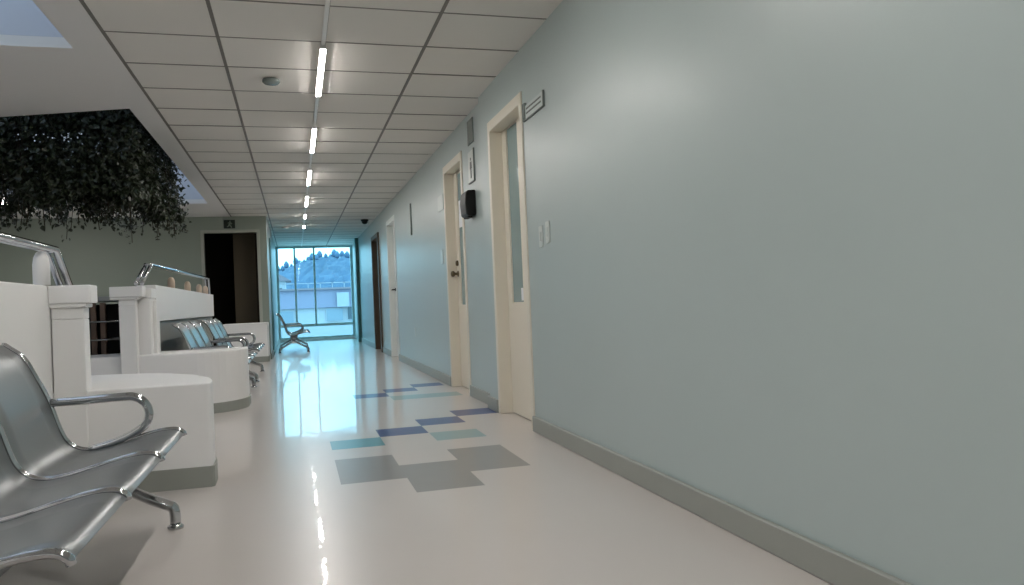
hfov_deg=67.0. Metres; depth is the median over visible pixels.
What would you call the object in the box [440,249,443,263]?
light switch
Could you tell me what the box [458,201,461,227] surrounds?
paper notice
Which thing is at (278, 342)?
baseboard
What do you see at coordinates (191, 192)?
skylight
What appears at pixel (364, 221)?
dome camera
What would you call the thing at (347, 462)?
floor
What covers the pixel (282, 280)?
gabled house
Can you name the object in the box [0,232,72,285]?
handrail
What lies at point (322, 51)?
strip light
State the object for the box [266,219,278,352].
wall
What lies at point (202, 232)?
trim
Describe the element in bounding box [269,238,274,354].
trim
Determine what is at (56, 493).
bench
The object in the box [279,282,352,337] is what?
building
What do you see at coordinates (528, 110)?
room sign
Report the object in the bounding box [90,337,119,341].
shelf
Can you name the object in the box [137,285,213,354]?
wall
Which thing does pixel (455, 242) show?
door
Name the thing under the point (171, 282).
handrail
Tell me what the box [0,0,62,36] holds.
skylight
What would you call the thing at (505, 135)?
door
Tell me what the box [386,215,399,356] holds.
door
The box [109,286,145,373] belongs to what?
pillar
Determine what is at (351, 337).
sill
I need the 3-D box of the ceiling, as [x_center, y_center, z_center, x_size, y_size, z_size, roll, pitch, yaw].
[-4.166,-1.402,7.034,7.900,0.063,25.864,-2,-1,-16]
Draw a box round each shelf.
[89,320,118,322]
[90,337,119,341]
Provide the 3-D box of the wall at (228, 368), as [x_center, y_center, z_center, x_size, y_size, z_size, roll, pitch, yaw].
[-3.386,0.792,6.547,2.170,0.520,0.635,-2,-1,-16]
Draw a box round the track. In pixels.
[301,0,329,245]
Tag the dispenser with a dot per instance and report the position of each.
(467, 199)
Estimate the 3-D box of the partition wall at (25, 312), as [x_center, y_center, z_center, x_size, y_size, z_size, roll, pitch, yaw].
[-1.304,0.406,0.405,0.120,1.005,7.500,-2,-1,-16]
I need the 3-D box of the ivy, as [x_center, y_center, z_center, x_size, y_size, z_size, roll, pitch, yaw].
[-4.783,-1.223,8.091,2.366,1.509,4.109,-2,-1,-16]
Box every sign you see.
[224,220,234,228]
[409,203,411,234]
[437,194,443,212]
[467,117,473,145]
[468,147,474,184]
[522,90,544,121]
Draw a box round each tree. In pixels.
[317,250,322,257]
[334,251,339,258]
[344,251,349,257]
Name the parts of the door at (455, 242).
knob, panel, vision glass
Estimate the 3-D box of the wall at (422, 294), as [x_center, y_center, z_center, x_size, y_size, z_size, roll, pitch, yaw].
[-2.042,-0.199,13.325,0.300,2.510,14.850,-2,-1,-16]
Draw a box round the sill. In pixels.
[280,336,355,342]
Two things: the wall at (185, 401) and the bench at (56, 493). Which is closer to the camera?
the bench at (56, 493)
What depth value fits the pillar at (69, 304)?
3.62 m
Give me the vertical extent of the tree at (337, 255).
2.431 m
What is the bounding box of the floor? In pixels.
[0,339,831,584]
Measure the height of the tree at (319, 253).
2.714 m
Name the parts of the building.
pane, railing, pane, pane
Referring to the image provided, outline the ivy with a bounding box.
[0,109,191,243]
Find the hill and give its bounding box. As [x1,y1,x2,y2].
[279,256,350,308]
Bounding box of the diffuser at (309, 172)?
[307,171,310,184]
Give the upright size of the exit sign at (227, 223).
0.145 m
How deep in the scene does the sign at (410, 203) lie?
10.02 m
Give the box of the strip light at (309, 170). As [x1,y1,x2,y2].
[307,168,311,185]
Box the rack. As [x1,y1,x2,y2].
[88,296,119,354]
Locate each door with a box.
[371,232,382,351]
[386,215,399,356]
[442,151,470,394]
[487,91,534,429]
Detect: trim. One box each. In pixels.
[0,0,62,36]
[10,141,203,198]
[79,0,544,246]
[200,229,262,321]
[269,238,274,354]
[354,238,361,341]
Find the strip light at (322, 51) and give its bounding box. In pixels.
[315,44,326,96]
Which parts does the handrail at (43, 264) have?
support post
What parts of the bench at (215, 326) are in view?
frame, seat panel, armrest, frame, seat panel, frame, seat panel, frame, armrest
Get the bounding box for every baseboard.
[137,457,217,492]
[214,393,250,413]
[250,354,270,362]
[271,339,279,357]
[361,338,912,584]
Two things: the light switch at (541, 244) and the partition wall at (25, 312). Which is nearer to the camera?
the partition wall at (25, 312)
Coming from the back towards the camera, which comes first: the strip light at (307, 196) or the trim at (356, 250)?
the trim at (356, 250)
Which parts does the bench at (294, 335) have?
frame, armrest, armrest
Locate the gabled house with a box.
[279,274,290,288]
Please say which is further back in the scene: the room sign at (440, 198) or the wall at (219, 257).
the wall at (219, 257)
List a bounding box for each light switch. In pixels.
[440,249,443,263]
[538,225,543,247]
[545,221,549,243]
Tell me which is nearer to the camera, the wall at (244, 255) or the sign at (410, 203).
the sign at (410, 203)
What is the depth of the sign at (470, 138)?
6.58 m
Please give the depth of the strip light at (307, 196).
11.35 m
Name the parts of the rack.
panel, post, post, post, panel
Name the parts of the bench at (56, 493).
frame, seat panel, frame, seat panel, frame, seat panel, frame, armrest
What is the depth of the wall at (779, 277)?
2.34 m
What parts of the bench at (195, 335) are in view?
frame, armrest, seat panel, frame, seat panel, frame, seat panel, frame, armrest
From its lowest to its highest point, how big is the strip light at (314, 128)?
0.028 m
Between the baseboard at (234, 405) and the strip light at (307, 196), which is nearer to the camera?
the baseboard at (234, 405)
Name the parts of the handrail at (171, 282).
support post, support post, support post, support post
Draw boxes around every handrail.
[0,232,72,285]
[134,263,210,293]
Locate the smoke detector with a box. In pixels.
[262,77,279,85]
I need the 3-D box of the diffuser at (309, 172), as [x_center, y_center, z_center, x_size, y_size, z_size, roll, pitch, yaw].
[-2.471,-1.399,9.423,0.032,0.022,1.094,-2,-1,-16]
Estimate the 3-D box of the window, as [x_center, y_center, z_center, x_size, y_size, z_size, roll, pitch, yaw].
[-5.092,-0.009,20.080,1.925,2.510,0.110,-2,-1,-16]
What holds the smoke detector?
attached to the ceiling
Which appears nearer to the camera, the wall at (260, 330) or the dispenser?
the dispenser
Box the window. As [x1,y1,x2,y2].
[275,245,355,339]
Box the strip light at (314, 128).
[310,126,316,152]
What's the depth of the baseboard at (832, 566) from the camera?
2.77 m
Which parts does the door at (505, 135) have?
vision glass, panel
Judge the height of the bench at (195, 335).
0.766 m
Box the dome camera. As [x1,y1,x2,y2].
[361,219,367,223]
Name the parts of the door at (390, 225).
panel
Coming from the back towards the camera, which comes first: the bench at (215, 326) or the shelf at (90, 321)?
the bench at (215, 326)
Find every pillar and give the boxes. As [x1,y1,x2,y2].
[48,285,97,446]
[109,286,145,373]
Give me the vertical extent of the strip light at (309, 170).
0.028 m
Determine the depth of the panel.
7.72 m
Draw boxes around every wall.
[0,216,270,353]
[0,281,53,398]
[53,373,215,470]
[91,346,249,402]
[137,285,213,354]
[205,233,259,345]
[223,322,269,356]
[233,233,257,322]
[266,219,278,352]
[352,104,489,392]
[478,0,1023,584]
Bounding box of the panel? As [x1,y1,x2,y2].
[160,317,212,350]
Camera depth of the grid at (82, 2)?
5.75 m
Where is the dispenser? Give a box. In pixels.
[460,190,475,218]
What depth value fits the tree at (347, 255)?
212.48 m
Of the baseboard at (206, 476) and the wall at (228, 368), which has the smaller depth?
the baseboard at (206, 476)
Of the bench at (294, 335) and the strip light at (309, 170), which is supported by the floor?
the bench at (294, 335)
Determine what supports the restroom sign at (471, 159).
attached to the wall at (422, 294)
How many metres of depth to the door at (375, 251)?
14.95 m
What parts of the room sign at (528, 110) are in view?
plate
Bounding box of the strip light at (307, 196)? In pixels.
[305,195,308,206]
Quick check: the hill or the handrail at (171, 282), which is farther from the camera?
the hill
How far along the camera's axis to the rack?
7.91 m
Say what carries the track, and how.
attached to the ceiling
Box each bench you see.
[0,343,186,576]
[172,320,257,387]
[201,318,264,381]
[275,313,309,352]
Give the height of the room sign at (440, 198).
0.160 m
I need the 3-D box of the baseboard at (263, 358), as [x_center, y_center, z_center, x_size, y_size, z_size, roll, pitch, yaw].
[-4.401,1.107,12.860,0.726,0.090,0.596,-2,-1,-16]
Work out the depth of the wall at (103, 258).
12.65 m
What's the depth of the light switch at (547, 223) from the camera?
4.57 m
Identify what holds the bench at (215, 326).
on the floor
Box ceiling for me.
[0,0,562,245]

